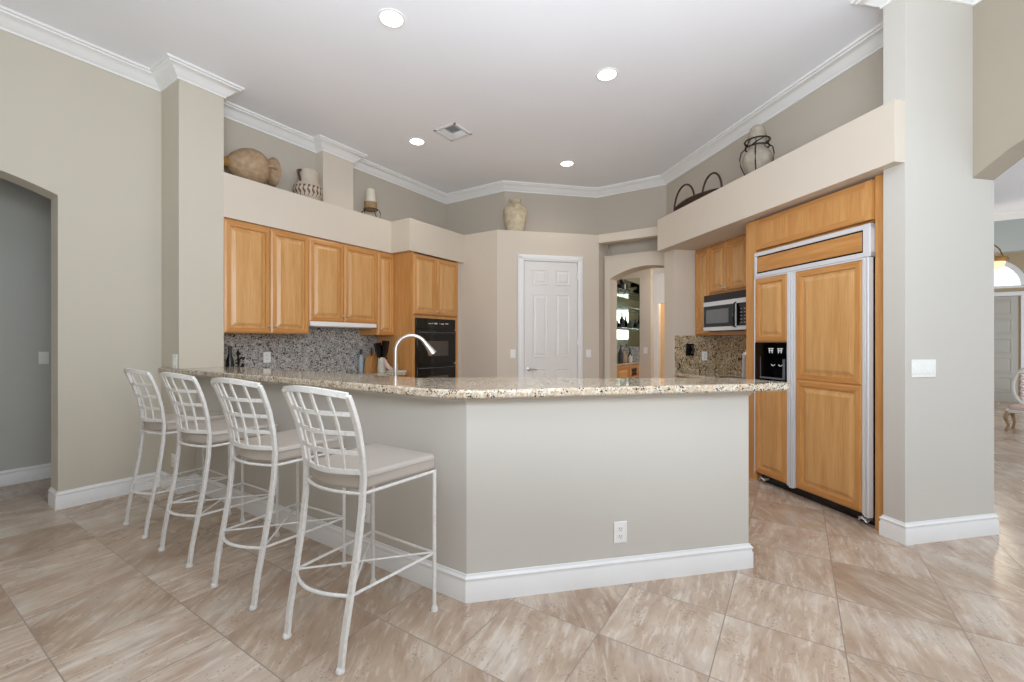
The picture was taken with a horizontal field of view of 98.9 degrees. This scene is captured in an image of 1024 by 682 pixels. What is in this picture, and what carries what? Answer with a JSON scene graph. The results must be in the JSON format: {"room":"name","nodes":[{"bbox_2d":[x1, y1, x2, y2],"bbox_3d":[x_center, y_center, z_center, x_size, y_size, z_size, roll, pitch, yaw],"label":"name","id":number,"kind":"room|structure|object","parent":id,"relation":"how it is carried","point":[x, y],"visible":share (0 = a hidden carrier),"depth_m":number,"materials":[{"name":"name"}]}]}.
{"room":"kitchen","nodes":[
{"label":"kitchen","id":0,"kind":"room"},
{"bbox_2d":[0,178,50,470],"bbox_3d":[-4.550,-0.530,4.147,0.150,3.660,10.000,0,0,33],"label":"wall","id":1,"kind":"structure","parent":0,"point":[25,214],"depth_m":4.06,"materials":[{"name":"grey paint"}]},
{"bbox_2d":[0,463,50,486],"bbox_3d":[-4.482,1.232,4.103,0.021,0.139,10.000,0,0,33],"label":"baseboard","id":2,"kind":"structure","parent":1,"relation":"attached to","point":[43,471],"depth_m":4.05,"materials":[{"name":"white wood"}]},
{"bbox_2d":[39,352,48,363],"bbox_3d":[-4.445,0.152,4.159,0.014,0.117,0.068,0,0,33],"label":"light switch","id":3,"kind":"object","parent":1,"relation":"attached to","point":[43,356],"visible":1,"depth_m":4.16,"materials":[{"name":"white plastic"}]},
{"bbox_2d":[161,80,223,477],"bbox_3d":[-2.993,-0.530,4.048,0.570,3.660,0.350,0,0,33],"label":"wall","id":4,"kind":"structure","parent":0,"point":[192,117],"depth_m":3.86,"materials":[{"name":"beige paint"}]},
{"bbox_2d":[171,453,175,466],"bbox_3d":[-2.936,1.030,3.797,0.076,0.115,0.010,0,0,33],"label":"wall outlet","id":5,"kind":"object","parent":4,"relation":"attached to","point":[172,454],"visible":0.93,"depth_m":3.80,"materials":[{"name":"white plastic"}]},
{"bbox_2d":[172,354,176,368],"bbox_3d":[-2.912,0.170,3.779,0.090,0.125,0.014,0,0,33],"label":"light switch","id":6,"kind":"object","parent":4,"relation":"attached to","point":[174,356],"visible":0.98,"depth_m":3.77,"materials":[{"name":"white plastic"}]},
{"bbox_2d":[0,30,445,491],"bbox_3d":[-3.639,-0.530,3.377,0.218,3.660,9.700,0,0,33],"label":"wall","id":7,"kind":"structure","parent":0,"point":[83,137],"depth_m":3.63,"materials":[{"name":"beige paint"}]},
{"bbox_2d":[224,218,308,333],"bbox_3d":[-2.567,-0.618,4.489,0.399,1.066,0.844,0,0,33],"label":"upper cabinet","id":8,"kind":"object","parent":7,"relation":"attached to","point":[266,269],"visible":0.96,"depth_m":4.37,"materials":[{"name":"brown wood"}]},
{"bbox_2d":[263,352,270,362],"bbox_3d":[-2.635,0.167,4.714,0.010,0.115,0.078,0,0,33],"label":"wall outlet","id":9,"kind":"object","parent":7,"relation":"attached to","point":[266,355],"visible":1,"depth_m":4.71,"materials":[{"name":"white plastic"}]},
{"bbox_2d":[308,236,376,323],"bbox_3d":[-2.085,-0.688,5.231,0.399,0.926,0.926,0,0,33],"label":"upper cabinet","id":10,"kind":"object","parent":7,"relation":"attached to","point":[342,277],"visible":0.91,"depth_m":5.10,"materials":[{"name":"brown wood"}]},
{"bbox_2d":[309,321,376,328],"bbox_3d":[-2.084,-0.197,5.228,0.320,0.056,0.900,0,0,33],"label":"range hood","id":11,"kind":"object","parent":10,"relation":"attached to","point":[311,323],"visible":0.76,"depth_m":5.12,"materials":[{"name":"metal"}]},
{"bbox_2d":[360,251,393,334],"bbox_3d":[-1.758,-0.618,5.735,0.399,1.066,0.275,0,0,33],"label":"upper cabinet","id":12,"kind":"object","parent":7,"relation":"attached to","point":[385,261],"visible":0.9,"depth_m":5.63,"materials":[{"name":"brown wood"}]},
{"bbox_2d":[224,172,390,252],"bbox_3d":[-2.272,-1.360,4.975,0.370,0.410,1.990,0,0,33],"label":"wall","id":13,"kind":"structure","parent":0,"point":[245,200],"depth_m":4.67,"materials":[{"name":"beige paint"}]},
{"bbox_2d":[224,148,280,186],"bbox_3d":[-2.653,-1.755,4.370,0.366,0.364,0.572,0,0,33],"label":"clay piece","id":14,"kind":"object","parent":13,"relation":"on","point":[252,164],"visible":0.8,"depth_m":4.30,"materials":[{"name":"beige ceramic"}]},
{"bbox_2d":[293,168,322,199],"bbox_3d":[-2.278,-1.729,4.892,0.309,0.328,0.309,0,0,-32],"label":"pitcher","id":15,"kind":"object","parent":13,"relation":"on","point":[307,183],"visible":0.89,"depth_m":4.79,"materials":[{"name":"white ceramic"}]},
{"bbox_2d":[362,201,380,216],"bbox_3d":[-1.821,-1.680,5.642,0.205,0.220,0.205,0,0,-32],"label":"candle stand","id":16,"kind":"object","parent":13,"relation":"on","point":[369,206],"visible":0.91,"depth_m":5.59,"materials":[{"name":"wood"}]},
{"bbox_2d":[365,188,375,201],"bbox_3d":[-1.821,-1.877,5.642,0.140,0.171,0.140,0,0,33],"label":"candle","id":17,"kind":"object","parent":16,"relation":"on","point":[370,193],"visible":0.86,"depth_m":5.59,"materials":[{"name":"wax"}]},
{"bbox_2d":[364,201,376,211],"bbox_3d":[-1.821,-1.742,5.642,0.164,0.095,0.164,0,0,33],"label":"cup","id":18,"kind":"object","parent":16,"relation":"on","point":[371,206],"depth_m":5.58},
{"bbox_2d":[316,151,352,209],"bbox_3d":[-2.163,-1.962,5.363,0.130,0.795,0.420,0,0,33],"label":"wall","id":19,"kind":"structure","parent":0,"point":[336,173],"depth_m":5.29,"materials":[{"name":"beige paint"}]},
{"bbox_2d":[389,218,463,263],"bbox_3d":[-1.291,-1.360,6.174,0.710,0.410,1.090,0,0,33],"label":"wall","id":20,"kind":"structure","parent":0,"point":[408,234],"depth_m":5.77,"materials":[{"name":"beige paint"}]},
{"bbox_2d":[458,263,460,377],"bbox_3d":[-1.063,0.072,6.589,0.640,2.455,0.125,0,0,33],"label":"wall","id":21,"kind":"structure","parent":0,"point":[459,264],"depth_m":6.45,"materials":[{"name":"beige paint"}]},
{"bbox_2d":[196,377,748,573],"bbox_3d":[-0.805,0.787,2.888,4.353,1.026,0.968,0,0,18],"label":"wall","id":22,"kind":"structure","parent":0,"point":[541,483],"depth_m":2.37,"materials":[{"name":"beige paint"}]},
{"bbox_2d":[364,503,369,522],"bbox_3d":[-0.869,1.015,2.604,0.076,0.115,0.010,0,0,33],"label":"wall outlet","id":23,"kind":"object","parent":22,"relation":"attached to","point":[367,512],"visible":0.48,"depth_m":2.59,"materials":[{"name":"white plastic"}]},
{"bbox_2d":[48,471,752,603],"bbox_3d":[-1.176,1.232,2.924,5.159,0.139,0.943,0,0,15],"label":"baseboard","id":24,"kind":"structure","parent":22,"relation":"attached to","point":[528,581],"depth_m":2.41,"materials":[{"name":"white wood"}]},
{"bbox_2d":[158,367,789,403],"bbox_3d":[-0.887,0.252,2.912,4.948,0.044,1.196,0,0,17],"label":"countertop","id":25,"kind":"structure","parent":22,"relation":"on","point":[470,387],"depth_m":2.41,"materials":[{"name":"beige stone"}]},
{"bbox_2d":[614,521,626,542],"bbox_3d":[0.584,1.026,2.360,0.076,0.115,0.010,0,0,-12],"label":"wall outlet","id":26,"kind":"object","parent":22,"relation":"attached to","point":[620,527],"visible":1,"depth_m":2.36,"materials":[{"name":"white plastic"}]},
{"bbox_2d":[0,401,1023,681],"bbox_3d":[2.028,1.340,6.612,12.200,0.080,17.700,0,0,33],"label":"floor","id":27,"kind":"structure","parent":0,"point":[825,596],"depth_m":2.11,"materials":[{"name":"tile"}]},
{"bbox_2d":[122,368,231,538],"bbox_3d":[-2.452,0.741,3.201,0.478,1.120,0.562,0,0,34],"label":"bar stool","id":28,"kind":"object","parent":27,"relation":"on","point":[163,422],"visible":0.83,"depth_m":3.03,"materials":[{"name":"white metal"}]},
{"bbox_2d":[144,409,225,430],"bbox_3d":[-2.424,0.580,3.243,0.450,0.072,0.449,0,0,34],"label":"seat cushion","id":29,"kind":"object","parent":28,"relation":"on","point":[156,423],"depth_m":3.10,"materials":[{"name":"beige fabric"}]},
{"bbox_2d":[158,372,279,567],"bbox_3d":[-1.895,0.741,2.828,0.478,1.120,0.562,0,0,32],"label":"bar stool","id":30,"kind":"object","parent":27,"relation":"on","point":[208,433],"visible":0.98,"depth_m":2.67,"materials":[{"name":"white metal"}]},
{"bbox_2d":[182,417,277,443],"bbox_3d":[-1.869,0.580,2.870,0.450,0.072,0.449,0,0,32],"label":"seat cushion","id":31,"kind":"object","parent":30,"relation":"on","point":[218,433],"depth_m":2.72,"materials":[{"name":"beige fabric"}]},
{"bbox_2d":[210,378,346,610],"bbox_3d":[-1.295,0.741,2.430,0.478,1.120,0.562,0,0,31],"label":"bar stool","id":32,"kind":"object","parent":27,"relation":"on","point":[274,447],"visible":0.92,"depth_m":2.28,"materials":[{"name":"white metal"}]},
{"bbox_2d":[236,429,344,461],"bbox_3d":[-1.269,0.580,2.473,0.450,0.072,0.449,0,0,31],"label":"seat cushion","id":33,"kind":"object","parent":32,"relation":"on","point":[288,447],"depth_m":2.32,"materials":[{"name":"beige fabric"}]},
{"bbox_2d":[282,385,437,675],"bbox_3d":[-0.702,0.741,2.022,0.478,1.120,0.562,0,0,33],"label":"bar stool","id":34,"kind":"object","parent":27,"relation":"on","point":[362,467],"visible":1,"depth_m":1.91,"materials":[{"name":"white metal"}]},
{"bbox_2d":[310,443,434,488],"bbox_3d":[-0.675,0.580,2.064,0.450,0.072,0.449,0,0,33],"label":"seat cushion","id":35,"kind":"object","parent":34,"relation":"on","point":[384,463],"depth_m":1.96,"materials":[{"name":"beige fabric"}]},
{"bbox_2d":[377,251,457,377],"bbox_3d":[-1.288,0.074,6.129,0.724,2.452,0.893,0,0,33],"label":"tall cabinet","id":36,"kind":"object","parent":27,"relation":"on","point":[424,286],"visible":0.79,"depth_m":5.73,"materials":[{"name":"brown wood"}]},
{"bbox_2d":[415,318,455,377],"bbox_3d":[-1.233,0.290,6.074,0.626,1.200,0.764,0,0,33],"label":"wall oven","id":37,"kind":"object","parent":36,"relation":"in","point":[440,334],"visible":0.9,"depth_m":5.91,"materials":[{"name":"black glass"}]},
{"bbox_2d":[617,364,638,377],"bbox_3d":[1.870,0.861,7.883,0.310,0.878,1.820,0,0,33],"label":"bar cabinet","id":38,"kind":"object","parent":27,"relation":"on","point":[626,371],"visible":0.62,"depth_m":8.02,"materials":[{"name":"brown wood"}]},
{"bbox_2d":[617,361,639,365],"bbox_3d":[1.865,0.404,7.871,0.315,0.036,1.825,0,0,33],"label":"countertop","id":39,"kind":"structure","parent":38,"relation":"on","point":[632,362],"depth_m":8.02,"materials":[{"name":"beige stone"}]},
{"bbox_2d":[618,345,622,362],"bbox_3d":[1.973,0.220,7.959,0.088,0.333,0.090,0,0,33],"label":"bottle","id":40,"kind":"object","parent":39,"relation":"on","point":[620,353],"visible":0.96,"depth_m":7.92,"materials":[{"name":"black glass"}]},
{"bbox_2d":[623,350,626,362],"bbox_3d":[2.058,0.265,8.035,0.088,0.243,0.090,0,0,33],"label":"bottle","id":41,"kind":"object","parent":39,"relation":"on","point":[624,354],"visible":0.83,"depth_m":8.00,"materials":[{"name":"glass"}]},
{"bbox_2d":[754,223,874,525],"bbox_3d":[2.668,0.235,3.630,0.625,2.130,1.080,0,0,-12],"label":"refrigerator","id":42,"kind":"object","parent":27,"relation":"on","point":[814,298],"visible":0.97,"depth_m":3.42,"materials":[{"name":"brown wood"}]},
{"bbox_2d":[746,174,882,529],"bbox_3d":[2.682,0.076,3.671,0.622,2.448,1.287,0,0,-12],"label":"refrigerator surround","id":43,"kind":"object","parent":27,"relation":"on","point":[860,204],"visible":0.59,"depth_m":3.33,"materials":[{"name":"brown wood"}]},
{"bbox_2d":[1003,367,1023,430],"bbox_3d":[7.513,0.827,6.336,0.528,0.957,0.496,0,0,-35],"label":"carved chair","id":44,"kind":"object","parent":27,"relation":"on","point":[1013,409],"visible":1,"depth_m":6.54,"materials":[{"name":"white wood"}]},
{"bbox_2d":[1008,404,1023,410],"bbox_3d":[7.486,0.958,6.317,0.370,0.055,0.410,0,0,-35],"label":"seat cushion","id":45,"kind":"object","parent":44,"relation":"on","point":[1015,407],"depth_m":6.33,"materials":[{"name":"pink fabric"}]},
{"bbox_3d":[2.394,0.862,4.912,0.554,0.876,1.200,0,0,-12],"label":"base cabinet","id":46,"kind":"object","parent":27,"relation":"on","visible":0},
{"bbox_2d":[674,372,741,377],"bbox_3d":[2.435,0.404,4.916,0.586,0.036,1.230,0,0,-12],"label":"countertop","id":47,"kind":"structure","parent":46,"relation":"on","point":[693,374],"depth_m":5.16,"materials":[{"name":"beige stone"}]},
{"bbox_2d":[719,376,745,378],"bbox_3d":[2.297,0.376,4.492,0.150,0.020,0.320,0,0,-12],"label":"tray","id":48,"kind":"object","parent":47,"relation":"on","point":[720,376],"visible":0.44,"depth_m":4.52,"materials":[{"name":"plastic"}]},
{"bbox_2d":[738,350,745,377],"bbox_3d":[2.466,0.236,4.654,0.092,0.300,0.168,0,0,-12],"label":"press","id":49,"kind":"object","parent":47,"relation":"on","point":[743,358],"visible":0.4,"depth_m":4.60,"materials":[{"name":"metal"}]},
{"bbox_3d":[-1.948,0.862,5.158,0.634,0.876,1.330,0,0,33],"label":"base cabinet","id":50,"kind":"object","parent":27,"relation":"on","visible":0},
{"bbox_2d":[342,371,406,375],"bbox_3d":[-0.597,0.404,3.866,4.367,0.036,2.035,0,0,33],"label":"countertop","id":51,"kind":"structure","parent":50,"relation":"on","point":[357,372],"depth_m":5.37,"materials":[{"name":"beige stone"}]},
{"bbox_2d":[226,346,233,366],"bbox_3d":[-2.719,0.215,4.222,0.067,0.342,0.068,0,0,33],"label":"wine bottle","id":52,"kind":"object","parent":51,"relation":"on","point":[229,361],"visible":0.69,"depth_m":4.21,"materials":[{"name":"black glass"}]},
{"bbox_2d":[238,356,244,366],"bbox_3d":[-2.651,0.264,4.269,0.092,0.244,0.078,0,0,-43],"label":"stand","id":53,"kind":"object","parent":51,"relation":"on","point":[241,357],"visible":0.37,"depth_m":4.28,"materials":[{"name":"black metal"}]},
{"bbox_2d":[359,349,362,371],"bbox_3d":[-1.960,0.241,5.685,0.060,0.290,0.060,0,0,33],"label":"dish soap bottle","id":54,"kind":"object","parent":51,"relation":"on","point":[360,357],"visible":1,"depth_m":5.66,"materials":[{"name":"blue plastic"}]},
{"bbox_2d":[364,348,377,371],"bbox_3d":[-1.835,0.236,5.734,0.100,0.300,0.179,0,0,23],"label":"knife block","id":55,"kind":"object","parent":51,"relation":"on","point":[371,361],"visible":0.97,"depth_m":5.68,"materials":[{"name":"brown wood"}]},
{"bbox_2d":[374,340,389,371],"bbox_3d":[-1.670,0.184,5.619,0.197,0.404,0.179,0,0,-41],"label":"utensil holder","id":56,"kind":"object","parent":51,"relation":"on","point":[381,351],"visible":0.93,"depth_m":5.57,"materials":[{"name":"beige ceramic"}]},
{"bbox_2d":[386,370,406,372],"bbox_3d":[-1.472,0.375,5.573,0.200,0.022,0.165,0,0,33],"label":"cutting board","id":57,"kind":"object","parent":51,"relation":"on","point":[392,371],"visible":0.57,"depth_m":5.55,"materials":[{"name":"beige wood"}]},
{"bbox_2d":[384,359,392,369],"bbox_3d":[-1.552,0.301,5.561,0.029,0.160,0.189,0,0,33],"label":"folded towel","id":58,"kind":"object","parent":57,"relation":"on","point":[388,367],"visible":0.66,"depth_m":5.52,"materials":[{"name":"pink fabric"}]},
{"bbox_2d":[394,334,435,375],"bbox_3d":[-0.700,0.164,3.147,0.312,0.444,0.105,0,0,-7],"label":"kitchen faucet","id":59,"kind":"object","parent":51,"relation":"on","point":[431,351],"visible":0.68,"depth_m":3.11,"materials":[{"name":"silver metal"}]},
{"bbox_2d":[0,0,1023,213],"bbox_3d":[2.293,-2.410,5.367,14.000,0.100,19.500,0,0,33],"label":"ceiling","id":60,"kind":"structure","parent":0,"point":[519,76],"depth_m":3.75,"materials":[{"name":"paint"}]},
{"bbox_2d":[377,8,405,28],"bbox_3d":[-0.879,-2.357,3.198,0.200,0.006,0.200,0,0,33],"label":"recessed light","id":61,"kind":"object","parent":60,"relation":"in","point":[389,17],"visible":1,"depth_m":3.19,"materials":[{"name":"white"}]},
{"bbox_2d":[408,138,425,145],"bbox_3d":[-1.119,-2.357,5.161,0.200,0.006,0.200,0,0,33],"label":"recessed light","id":62,"kind":"object","parent":60,"relation":"in","point":[414,141],"visible":1,"depth_m":5.16,"materials":[{"name":"white"}]},
{"bbox_2d":[433,123,471,140],"bbox_3d":[-0.664,-2.354,4.926,0.310,0.026,0.310,0,0,33],"label":"ceiling vent","id":63,"kind":"object","parent":60,"relation":"in","point":[453,131],"visible":1,"depth_m":4.91,"materials":[{"name":"white plastic"}]},
{"bbox_2d":[559,160,574,166],"bbox_3d":[0.728,-2.357,5.799,0.200,0.006,0.200,0,0,33],"label":"recessed light","id":64,"kind":"object","parent":60,"relation":"in","point":[567,163],"visible":1,"depth_m":5.79,"materials":[{"name":"white"}]},
{"bbox_2d":[596,67,618,81],"bbox_3d":[0.839,-2.357,3.868,0.200,0.006,0.200,0,0,33],"label":"recessed light","id":65,"kind":"object","parent":60,"relation":"in","point":[605,74],"visible":1,"depth_m":3.86,"materials":[{"name":"white"}]},
{"bbox_2d":[994,244,1008,270],"bbox_3d":[8.195,-1.780,7.496,0.420,1.160,0.420,0,0,33],"label":"lamp","id":66,"kind":"object","parent":60,"relation":"hanging from","point":[999,261],"visible":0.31,"depth_m":7.33,"materials":[{"name":"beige glass"}]},
{"bbox_2d":[461,230,607,377],"bbox_3d":[0.063,-0.133,6.545,2.767,2.865,0.937,0,0,8],"label":"wall","id":67,"kind":"structure","parent":0,"point":[489,269],"depth_m":6.28,"materials":[{"name":"beige paint"}]},
{"bbox_2d":[510,350,515,357],"bbox_3d":[0.013,0.170,6.144,0.075,0.120,0.014,0,0,-12],"label":"light switch","id":68,"kind":"object","parent":67,"relation":"attached to","point":[512,352],"visible":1,"depth_m":6.14,"materials":[{"name":"white plastic"}]},
{"bbox_2d":[503,198,526,230],"bbox_3d":[0.047,-1.812,6.361,0.344,0.495,0.357,0,0,3],"label":"stone urn","id":69,"kind":"object","parent":67,"relation":"on","point":[515,213],"visible":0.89,"depth_m":6.23,"materials":[{"name":"beige stone"}]},
{"bbox_2d":[518,254,582,377],"bbox_3d":[0.554,0.035,6.251,0.962,2.530,0.030,0,0,-12],"label":"door frame","id":70,"kind":"structure","parent":67,"relation":"attached to","point":[521,257],"depth_m":6.21,"materials":[{"name":"white wood"}]},
{"bbox_2d":[524,261,577,377],"bbox_3d":[0.567,0.075,6.245,0.800,2.430,0.086,0,0,-12],"label":"door","id":71,"kind":"structure","parent":67,"relation":"in","point":[550,288],"depth_m":6.25,"materials":[{"name":"white paint"}]},
{"bbox_2d":[586,349,590,357],"bbox_3d":[1.117,0.170,6.378,0.075,0.120,0.014,0,0,-12],"label":"light switch","id":72,"kind":"object","parent":67,"relation":"attached to","point":[588,351],"visible":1,"depth_m":6.37,"materials":[{"name":"white plastic"}]},
{"bbox_2d":[446,185,665,234],"bbox_3d":[0.543,-1.962,6.826,3.661,0.795,0.770,0,0,8],"label":"wall","id":73,"kind":"structure","parent":0,"point":[639,209],"depth_m":6.69,"materials":[{"name":"beige paint"}]},
{"bbox_2d":[598,226,657,244],"bbox_3d":[1.855,-1.504,6.116,1.310,0.122,0.160,0,0,33],"label":"wall","id":74,"kind":"structure","parent":0,"point":[652,232],"depth_m":6.18,"materials":[{"name":"beige paint"}]},
{"bbox_2d":[608,238,657,255],"bbox_3d":[2.206,-1.435,6.473,1.950,0.270,0.140,0,0,33],"label":"wall","id":75,"kind":"structure","parent":0,"point":[647,245],"depth_m":6.63,"materials":[{"name":"beige paint"}]},
{"bbox_2d":[604,250,664,377],"bbox_3d":[2.164,0.010,6.238,1.665,2.580,0.300,0,0,33],"label":"wall","id":76,"kind":"structure","parent":0,"point":[616,267],"depth_m":6.53,"materials":[{"name":"beige paint"}]},
{"bbox_2d":[623,269,653,377],"bbox_3d":[2.442,-0.060,8.728,0.690,2.720,0.200,0,0,33],"label":"wall","id":77,"kind":"structure","parent":0,"point":[646,365],"depth_m":8.52,"materials":[{"name":"beige paint"}]},
{"bbox_2d":[651,268,663,273],"bbox_3d":[3.229,-1.460,8.277,3.200,0.080,4.000,0,0,33],"label":"ceiling","id":78,"kind":"structure","parent":0,"point":[656,270],"depth_m":8.73,"materials":[{"name":"paint"}]},
{"bbox_2d":[654,273,663,377],"bbox_3d":[4.034,-0.060,8.553,3.550,2.720,0.140,0,0,33],"label":"wall","id":79,"kind":"structure","parent":0,"point":[658,278],"depth_m":9.13,"materials":[{"name":"beige paint"}]},
{"bbox_2d":[661,304,663,377],"bbox_3d":[4.291,-0.060,9.912,3.200,2.720,0.100,0,0,33],"label":"wall","id":80,"kind":"structure","parent":0,"point":[662,305],"depth_m":10.33,"materials":[{"name":"orange paint"}]},
{"bbox_2d":[664,250,695,377],"bbox_3d":[2.342,0.074,5.645,0.707,2.452,0.212,0,0,-12],"label":"wall","id":81,"kind":"structure","parent":0,"point":[679,265],"depth_m":5.51,"materials":[{"name":"beige paint"}]},
{"bbox_2d":[686,344,694,357],"bbox_3d":[2.234,0.114,5.473,0.110,0.178,0.059,0,0,-12],"label":"wall phone","id":82,"kind":"object","parent":81,"relation":"attached to","point":[690,349],"visible":1,"depth_m":5.48,"materials":[{"name":"black plastic"}]},
{"bbox_2d":[702,351,706,360],"bbox_3d":[2.437,0.180,5.541,0.078,0.115,0.010,0,0,-12],"label":"wall outlet","id":83,"kind":"object","parent":81,"relation":"attached to","point":[704,353],"visible":1,"depth_m":5.54,"materials":[{"name":"white plastic"}]},
{"bbox_2d":[666,48,882,214],"bbox_3d":[2.728,-1.830,4.682,0.354,1.060,3.316,0,0,-12],"label":"wall","id":84,"kind":"structure","parent":0,"point":[857,91],"depth_m":4.00,"materials":[{"name":"beige paint"}]},
{"bbox_2d":[658,99,904,251],"bbox_3d":[2.406,-1.351,4.240,0.530,0.398,2.839,0,0,-12],"label":"soffit","id":85,"kind":"structure","parent":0,"point":[858,151],"depth_m":3.54,"materials":[{"name":"beige paint"}]},
{"bbox_2d":[673,172,722,210],"bbox_3d":[2.107,-1.709,4.985,0.268,0.303,0.832,0,0,-12],"label":"wicker basket","id":86,"kind":"object","parent":85,"relation":"on","point":[694,197],"visible":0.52,"depth_m":4.90,"materials":[{"name":"brown wicker"}]},
{"bbox_2d":[739,135,774,175],"bbox_3d":[2.312,-1.720,4.126,0.287,0.342,0.290,0,0,-12],"label":"cage","id":87,"kind":"object","parent":85,"relation":"on","point":[762,136],"visible":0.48,"depth_m":4.04,"materials":[{"name":"black metal"}]},
{"bbox_2d":[742,125,772,174],"bbox_3d":[2.305,-1.791,4.119,0.255,0.478,0.256,0,0,33],"label":"jar","id":88,"kind":"object","parent":87,"relation":"in","point":[764,156],"visible":0.8,"depth_m":4.05,"materials":[{"name":"grey ceramic"}]},
{"bbox_2d":[883,0,993,522],"bbox_3d":[2.884,-0.530,2.959,0.764,3.660,0.134,0,0,-12],"label":"wall","id":89,"kind":"structure","parent":0,"point":[938,218],"depth_m":2.89,"materials":[{"name":"beige paint"}]},
{"bbox_2d":[0,0,982,203],"bbox_3d":[-1.344,-2.304,3.262,10.016,0.117,7.784,0,0,-2],"label":"crown molding","id":90,"kind":"structure","parent":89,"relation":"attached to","point":[166,71],"depth_m":4.06,"materials":[{"name":"white wood"}]},
{"bbox_2d":[911,359,935,377],"bbox_3d":[2.672,0.173,2.838,0.198,0.115,0.014,0,0,-12],"label":"light switch","id":91,"kind":"object","parent":89,"relation":"attached to","point":[919,368],"visible":1,"depth_m":2.83,"materials":[{"name":"white plastic"}]},
{"bbox_2d":[879,513,998,544],"bbox_3d":[2.885,1.232,2.958,0.798,0.139,0.166,0,0,-12],"label":"baseboard","id":92,"kind":"structure","parent":89,"relation":"attached to","point":[928,531],"depth_m":2.87,"materials":[{"name":"white wood"}]},
{"bbox_2d":[973,0,1023,179],"bbox_3d":[3.680,-0.530,0.590,0.190,3.660,5.100,0,0,-12],"label":"wall","id":93,"kind":"structure","parent":0,"point":[998,25],"depth_m":2.82,"materials":[{"name":"beige paint"}]},
{"bbox_2d":[994,218,1023,253],"bbox_3d":[9.389,-2.015,8.032,9.000,0.690,0.200,0,0,33],"label":"wall","id":94,"kind":"structure","parent":0,"point":[1008,234],"depth_m":8.07,"materials":[{"name":"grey paint"}]},
{"bbox_2d":[994,211,1023,220],"bbox_3d":[9.303,-2.304,7.898,9.000,0.117,0.129,0,0,33],"label":"crown molding","id":95,"kind":"structure","parent":94,"relation":"attached to","point":[1018,214],"depth_m":8.02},
{"bbox_2d":[994,251,1023,395],"bbox_3d":[10.506,-0.530,9.751,9.000,3.660,0.200,0,0,33],"label":"wall","id":96,"kind":"structure","parent":0,"point":[1015,258],"depth_m":9.40,"materials":[{"name":"beige paint"}]},
{"bbox_2d":[994,262,1023,288],"bbox_3d":[10.429,-1.490,9.652,1.240,0.660,0.050,0,0,33],"label":"window","id":97,"kind":"structure","parent":96,"relation":"in","point":[1008,276],"depth_m":9.46,"materials":[{"name":"white glass"}]},
{"bbox_2d":[994,291,1023,402],"bbox_3d":[10.441,0.110,9.651,1.240,2.380,0.040,0,0,33],"label":"door frame","id":98,"kind":"structure","parent":96,"relation":"in","point":[1014,293],"depth_m":9.35,"materials":[{"name":"white wood"}]},
{"bbox_2d":[994,296,1017,401],"bbox_3d":[10.431,0.160,9.655,0.980,2.280,0.042,0,0,33],"label":"door","id":99,"kind":"structure","parent":98,"relation":"attached to","point":[1005,308],"depth_m":9.48,"materials":[{"name":"grey paint"}]},
{"bbox_3d":[2.808,0.000,4.390,2.142,2.600,2.142,0,0,33],"label":"wall","id":100,"kind":"structure","parent":0,"visible":0},
{"bbox_2d":[675,335,745,374],"bbox_3d":[2.448,0.118,4.926,0.587,0.536,1.237,0,0,-12],"label":"backsplash","id":101,"kind":"structure","parent":100,"relation":"attached to","point":[724,351],"depth_m":5.48,"materials":[{"name":"stone"}]},
{"bbox_2d":[695,234,745,335],"bbox_3d":[2.556,-0.613,4.945,0.334,1.070,1.225,0,0,-12],"label":"upper cabinet","id":102,"kind":"object","parent":100,"relation":"attached to","point":[720,268],"visible":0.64,"depth_m":5.07,"materials":[{"name":"brown wood"}]},
{"bbox_2d":[703,290,745,330],"bbox_3d":[2.518,-0.333,4.832,0.472,0.415,0.800,0,0,-12],"label":"microwave","id":103,"kind":"object","parent":102,"relation":"attached to","point":[723,311],"visible":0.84,"depth_m":4.82,"materials":[{"name":"silver plastic"}]},
{"bbox_3d":[1.658,-0.060,8.015,0.150,2.720,1.850,0,0,33],"label":"wall","id":104,"kind":"structure","parent":0,"visible":0},
{"bbox_2d":[617,347,639,361],"bbox_3d":[1.861,0.243,7.887,0.330,0.286,1.845,0,0,33],"label":"wall","id":105,"kind":"structure","parent":104,"relation":"attached to","point":[635,351],"depth_m":8.61,"materials":[{"name":"grey stone"}]},
{"bbox_2d":[617,278,639,346],"bbox_3d":[1.861,-0.575,7.886,0.329,1.350,1.844,0,0,33],"label":"mirror","id":106,"kind":"object","parent":104,"relation":"attached to","point":[625,337],"visible":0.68,"depth_m":8.61,"materials":[{"name":"clear glass"}]},
{"bbox_2d":[617,288,633,293],"bbox_3d":[1.879,-0.955,7.979,0.220,0.010,1.630,0,0,33],"label":"glass shelf","id":107,"kind":"object","parent":106,"relation":"attached to","point":[619,290],"visible":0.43,"depth_m":8.28,"materials":[{"name":"white"}]},
{"bbox_2d":[617,280,627,289],"bbox_3d":[2.062,-1.062,8.224,0.214,0.203,0.220,0,0,33],"label":"bottle","id":108,"kind":"object","parent":107,"relation":"on","point":[622,285],"visible":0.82,"depth_m":8.14,"materials":[{"name":"black glass"}]},
{"bbox_2d":[617,305,634,308],"bbox_3d":[1.879,-0.655,7.979,0.220,0.010,1.630,0,0,33],"label":"glass shelf","id":109,"kind":"object","parent":106,"relation":"attached to","point":[618,306],"visible":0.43,"depth_m":8.31,"materials":[{"name":"white"}]},
{"bbox_3d":[1.879,-0.255,7.979,0.220,0.010,1.630,0,0,33],"label":"glass shelf","id":110,"kind":"object","parent":106,"relation":"attached to","visible":0},
{"bbox_2d":[620,313,623,327],"bbox_3d":[2.059,-0.402,8.202,0.088,0.283,0.090,0,0,33],"label":"bottle","id":111,"kind":"object","parent":110,"relation":"on","point":[621,318],"visible":0.85,"depth_m":8.16,"materials":[{"name":"black glass"}]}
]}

